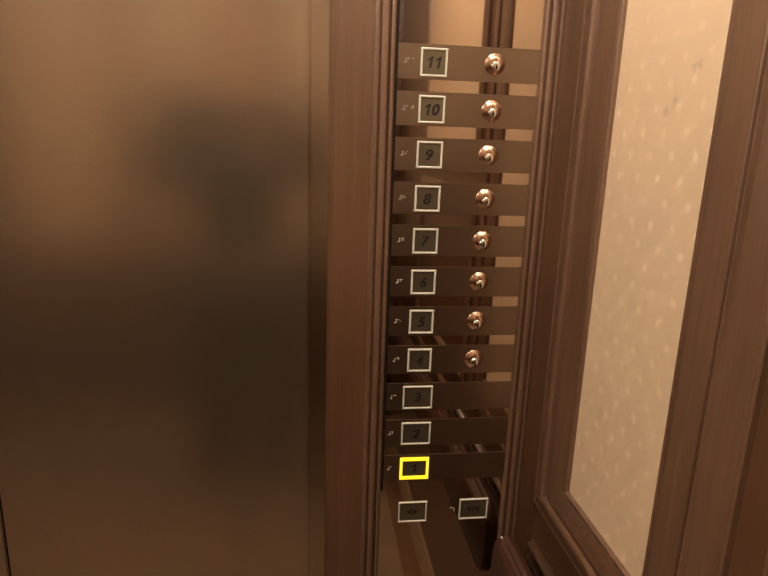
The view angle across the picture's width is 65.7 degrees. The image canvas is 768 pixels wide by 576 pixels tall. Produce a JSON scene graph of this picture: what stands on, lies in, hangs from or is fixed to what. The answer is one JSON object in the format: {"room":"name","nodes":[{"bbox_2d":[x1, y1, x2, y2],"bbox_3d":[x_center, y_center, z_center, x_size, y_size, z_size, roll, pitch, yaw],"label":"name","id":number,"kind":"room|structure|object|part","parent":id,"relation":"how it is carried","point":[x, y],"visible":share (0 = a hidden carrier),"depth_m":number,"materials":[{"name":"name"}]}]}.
{"room":"elevator interior","nodes":[
{"label":"elevator interior","id":0,"kind":"room"},
{"bbox_2d":[324,0,584,575],"bbox_3d":[-0.570,0.045,0.851,1.660,2.210,0.100,0,14,-7],"label":"wall","id":1,"kind":"structure","parent":0,"point":[351,22],"depth_m":0.86,"materials":[{"name":"brown wood"}]},
{"bbox_2d":[0,495,11,575],"bbox_3d":[-0.820,0.081,0.810,0.506,2.136,0.025,0,14,-7],"label":"door","id":2,"kind":"structure","parent":1,"relation":"in","point":[5,570],"depth_m":0.91,"materials":[{"name":"brown metal"}]},
{"bbox_2d":[0,0,310,575],"bbox_3d":[-0.329,0.082,0.872,0.476,2.136,0.025,0,14,-7],"label":"door","id":3,"kind":"structure","parent":1,"relation":"in","point":[155,155],"depth_m":0.84,"materials":[{"name":"brown metal"}]},
{"bbox_2d":[310,0,329,575],"bbox_3d":[-0.581,0.083,0.813,0.999,2.154,0.016,0,14,-7],"label":"trim","id":4,"kind":"structure","parent":1,"relation":"attached to","point":[318,173],"depth_m":0.84,"materials":[{"name":"brown metal"}]},
{"bbox_2d":[360,0,566,575],"bbox_3d":[0.106,-0.082,0.851,0.257,1.480,0.018,0,14,-7],"label":"control panel","id":5,"kind":"object","parent":1,"relation":"attached to","point":[465,92],"visible":1,"depth_m":0.86,"materials":[{"name":"brown metal"}]},
{"bbox_2d":[525,0,767,575],"bbox_3d":[0.380,0.254,0.128,0.074,2.210,1.820,0,14,-7],"label":"wall","id":6,"kind":"structure","parent":0,"point":[652,460],"depth_m":0.62,"materials":[{"name":"brown wood"}]},
{"bbox_2d":[490,536,532,575],"bbox_3d":[0.302,0.627,0.264,0.077,0.145,1.480,0,14,-7],"label":"handrail","id":7,"kind":"object","parent":6,"relation":"attached to","point":[507,558],"visible":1,"depth_m":0.90,"materials":[{"name":"brown wood"}]},
{"bbox_3d":[0.344,0.654,0.168,0.012,0.020,1.712,0,14,-7],"label":"ridge moulding","id":8,"kind":"part","parent":6,"relation":"part of","materials":[{"name":"brown wood"}]},
{"bbox_3d":[0.345,0.630,0.162,0.012,0.020,1.712,0,14,-7],"label":"ridge moulding","id":9,"kind":"part","parent":6,"relation":"part of","materials":[{"name":"brown wood"}]},
{"bbox_3d":[0.295,-0.239,0.620,0.001,1.141,0.196,0,14,-7],"label":"wallpaper panel","id":10,"kind":"part","parent":6,"relation":"part of","materials":[{"name":"beige paper"}]},
{"bbox_3d":[0.346,0.311,0.163,0.012,0.460,0.664,0,14,-7],"label":"panel moulding","id":11,"kind":"part","parent":6,"relation":"part of","materials":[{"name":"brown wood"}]}
]}

